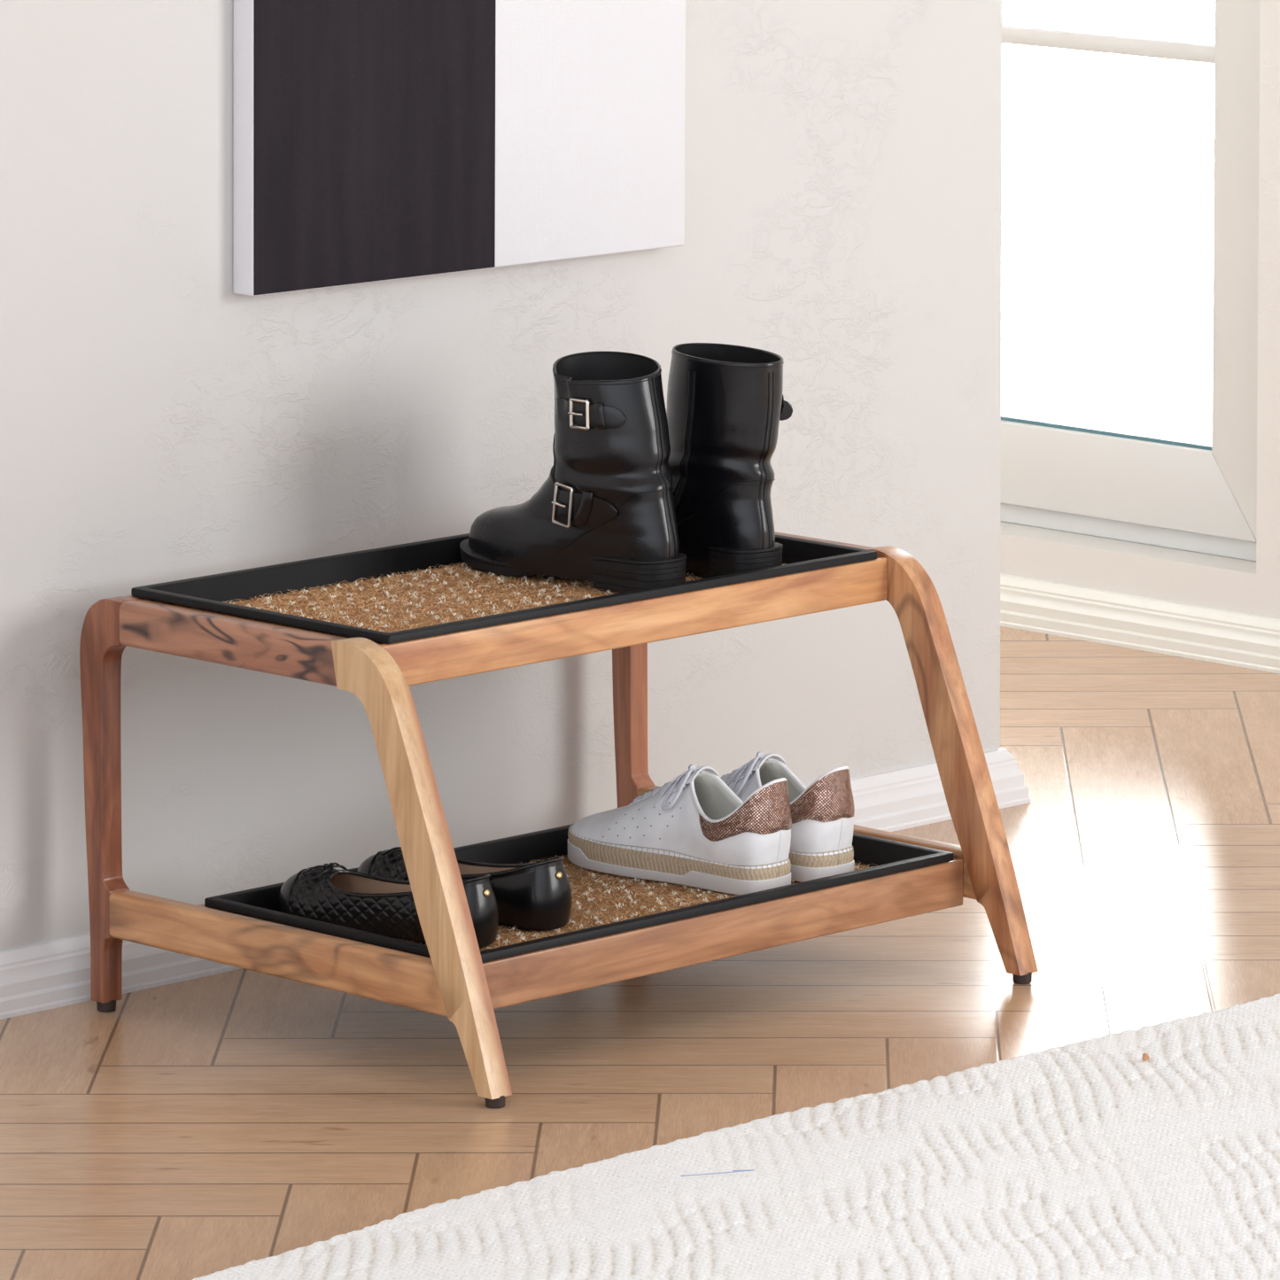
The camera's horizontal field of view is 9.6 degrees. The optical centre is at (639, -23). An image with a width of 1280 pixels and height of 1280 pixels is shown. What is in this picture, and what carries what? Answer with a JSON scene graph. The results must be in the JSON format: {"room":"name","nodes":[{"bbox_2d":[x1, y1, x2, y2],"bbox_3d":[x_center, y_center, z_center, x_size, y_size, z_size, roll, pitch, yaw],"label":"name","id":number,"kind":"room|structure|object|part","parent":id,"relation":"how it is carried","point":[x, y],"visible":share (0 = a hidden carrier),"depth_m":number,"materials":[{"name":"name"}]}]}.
{"room":"entryway","nodes":[
{"label":"entryway","id":0,"kind":"room"},
{"bbox_2d":[0,0,1002,950],"bbox_3d":[-2.607,-0.151,5.095,8.279,2.600,0.140,-5,8,-45],"label":"wall","id":1,"kind":"structure","parent":0,"point":[160,422],"depth_m":7.43,"materials":[{"name":"paint"}]},
{"bbox_2d":[232,0,685,295],"bbox_3d":[-0.169,-0.143,7.403,0.582,0.860,0.030,-5,7,-45],"label":"canvas painting","id":2,"kind":"object","parent":1,"relation":"attached to","point":[374,140],"visible":1,"depth_m":7.39,"materials":[{"name":"white fabric"}]},
{"bbox_2d":[0,747,1030,1019],"bbox_3d":[-2.591,1.115,5.213,8.301,0.058,0.162,-5,8,-45],"label":"baseboard","id":3,"kind":"structure","parent":1,"relation":"attached to","point":[54,973],"depth_m":7.22,"materials":[{"name":"white paint"}]},
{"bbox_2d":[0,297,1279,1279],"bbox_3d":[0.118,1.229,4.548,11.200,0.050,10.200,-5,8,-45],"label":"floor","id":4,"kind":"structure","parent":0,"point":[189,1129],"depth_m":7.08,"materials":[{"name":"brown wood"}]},
{"bbox_2d":[79,531,1038,1109],"bbox_3d":[-0.072,0.762,7.152,0.716,0.395,0.556,-5,8,-45],"label":"shoe rack","id":5,"kind":"object","parent":4,"relation":"on","point":[454,983],"visible":0.76,"depth_m":7.02,"materials":[{"name":"brown wood"}]},
{"bbox_3d":[-0.493,0.765,7.086,0.025,0.383,0.057,-5,8,-45],"label":"leg","id":6,"kind":"part","parent":5,"relation":"part of","materials":[{"name":"red wood"}]},
{"bbox_3d":[-0.368,0.607,6.944,0.025,0.042,0.298,-5,8,-45],"label":"rail","id":7,"kind":"part","parent":5,"relation":"part of","materials":[{"name":"brown wood"}]},
{"bbox_3d":[-0.323,0.886,6.925,0.025,0.045,0.459,-5,8,-45],"label":"rail","id":8,"kind":"part","parent":5,"relation":"part of","materials":[{"name":"brown wood"}]},
{"bbox_3d":[-0.195,0.791,6.787,0.025,0.385,0.208,-5,8,-45],"label":"leg","id":9,"kind":"part","parent":5,"relation":"part of","materials":[{"name":"brown wood"}]},
{"bbox_2d":[222,562,784,632],"bbox_3d":[-0.124,0.582,7.182,0.623,0.008,0.339,-5,8,-45],"label":"mat","id":10,"kind":"object","parent":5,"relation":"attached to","point":[402,601],"visible":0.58,"depth_m":7.17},
{"bbox_2d":[459,350,686,592],"bbox_3d":[-0.067,0.465,7.264,0.101,0.214,0.280,-5,8,-45],"label":"boot","id":11,"kind":"object","parent":10,"relation":"on","point":[603,515],"visible":1,"depth_m":7.19,"materials":[{"name":"black leather"}]},
{"bbox_2d":[666,342,792,578],"bbox_3d":[0.037,0.458,7.330,0.094,0.216,0.286,-4,7,-39],"label":"boot","id":12,"kind":"object","parent":10,"relation":"on","point":[725,407],"visible":0.83,"depth_m":7.23,"materials":[{"name":"black leather"}]},
{"bbox_2d":[131,533,876,643],"bbox_3d":[-0.123,0.574,7.184,0.640,0.032,0.353,-5,8,-45],"label":"tray","id":13,"kind":"object","parent":5,"relation":"on","point":[207,593],"visible":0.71,"depth_m":7.17,"materials":[{"name":"black plastic"}]},
{"bbox_2d":[204,824,953,961],"bbox_3d":[-0.052,0.857,7.139,0.640,0.032,0.353,-5,8,-45],"label":"tray","id":14,"kind":"object","parent":5,"relation":"on","point":[888,857],"visible":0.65,"depth_m":7.08,"materials":[{"name":"black plastic"}]},
{"bbox_3d":[-0.002,0.598,7.065,0.667,0.042,0.008,-5,8,-45],"label":"rail","id":15,"kind":"part","parent":5,"relation":"part of","materials":[{"name":"brown wood"}]},
{"bbox_3d":[-0.002,0.719,7.570,0.025,0.383,0.057,-5,8,-45],"label":"leg","id":16,"kind":"part","parent":5,"relation":"part of","materials":[{"name":"brown wood"}]},
{"bbox_2d":[393,854,874,951],"bbox_3d":[-0.051,0.865,7.139,0.617,0.009,0.334,-5,8,-45],"label":"mat","id":17,"kind":"object","parent":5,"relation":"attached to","point":[599,898],"visible":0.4,"depth_m":7.14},
{"bbox_2d":[277,862,498,947],"bbox_3d":[-0.236,0.843,7.004,0.252,0.066,0.075,5,7,40],"label":"flat shoe","id":18,"kind":"object","parent":17,"relation":"on","point":[352,899],"visible":0.76,"depth_m":6.99,"materials":[{"name":"black leather"}]},
{"bbox_2d":[356,846,572,930],"bbox_3d":[-0.165,0.835,7.086,0.252,0.066,0.075,4,7,40],"label":"flat shoe","id":19,"kind":"object","parent":17,"relation":"on","point":[538,896],"visible":0.56,"depth_m":7.01,"materials":[{"name":"black leather"}]},
{"bbox_2d":[567,764,791,895],"bbox_3d":[0.036,0.798,7.240,0.269,0.110,0.098,5,7,43],"label":"sneaker","id":20,"kind":"object","parent":17,"relation":"on","point":[693,829],"visible":1,"depth_m":7.20,"materials":[{"name":"white leather"}]},
{"bbox_2d":[720,751,854,882],"bbox_3d":[0.103,0.792,7.304,0.098,0.110,0.269,-5,7,-43],"label":"sneaker","id":21,"kind":"object","parent":17,"relation":"on","point":[823,811],"visible":0.46,"depth_m":7.21,"materials":[{"name":"white leather"}]},
{"bbox_3d":[0.069,0.883,7.021,0.667,0.045,0.008,-5,8,-45],"label":"rail","id":22,"kind":"part","parent":5,"relation":"part of","materials":[{"name":"brown wood"}]},
{"bbox_3d":[0.168,0.840,7.410,0.025,0.045,0.459,-5,8,-45],"label":"rail","id":23,"kind":"part","parent":5,"relation":"part of","materials":[{"name":"brown wood"}]},
{"bbox_3d":[0.123,0.561,7.429,0.025,0.042,0.298,-5,8,-45],"label":"rail","id":24,"kind":"part","parent":5,"relation":"part of","materials":[{"name":"brown wood"}]},
{"bbox_3d":[0.295,0.746,7.271,0.025,0.385,0.208,-5,8,-45],"label":"leg","id":25,"kind":"part","parent":5,"relation":"part of","materials":[{"name":"brown wood"}]},
{"bbox_2d":[192,992,1279,1279],"bbox_3d":[0.791,1.026,6.380,3.250,0.011,1.369,-5,8,-45],"label":"rug","id":26,"kind":"object","parent":4,"relation":"on","point":[1091,1159],"visible":1,"depth_m":6.40,"materials":[{"name":"beige fabric"}]},
{"bbox_2d":[680,1169,754,1176],"bbox_3d":[0.066,1.012,6.447,0.064,0.002,0.006,-2,6,-16],"label":"thread","id":27,"kind":"object","parent":26,"relation":"on","point":[733,1171],"visible":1,"depth_m":6.45,"materials":[{"name":"blue"}]},
{"bbox_2d":[1141,1053,1149,1061],"bbox_3d":[0.455,0.973,6.859,0.008,0.008,0.005,-5,8,-45],"label":"wool fleck","id":28,"kind":"object","parent":26,"relation":"on","point":[1145,1056],"visible":1,"depth_m":6.86,"materials":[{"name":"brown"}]},
{"bbox_2d":[1000,0,1279,619],"bbox_3d":[0.599,-0.516,8.967,0.160,2.600,4.400,-5,8,-45],"label":"wall","id":29,"kind":"structure","parent":0,"point":[1223,583],"depth_m":8.85,"materials":[{"name":"paint"}]},
{"bbox_2d":[1000,0,1259,561],"bbox_3d":[0.432,-0.412,9.168,0.090,2.143,0.995,-5,8,-45],"label":"window","id":30,"kind":"structure","parent":29,"relation":"in","point":[1192,496],"depth_m":8.96,"materials":[{"name":"paint"}]},
{"bbox_3d":[0.418,0.581,9.247,0.050,0.099,0.912,-5,8,-45],"label":"sash rail","id":31,"kind":"part","parent":30,"relation":"part of","materials":[{"name":"paint"}]},
{"bbox_3d":[0.437,0.640,9.271,0.078,0.029,0.913,-5,8,-45],"label":"frame","id":32,"kind":"part","parent":30,"relation":"part of","materials":[{"name":"paint"}]},
{"bbox_2d":[1000,573,1279,674],"bbox_3d":[0.536,0.756,9.022,0.022,0.058,4.400,-5,8,-45],"label":"baseboard","id":33,"kind":"structure","parent":29,"relation":"attached to","point":[1192,632],"depth_m":8.96,"materials":[{"name":"beige paint"}]}
]}

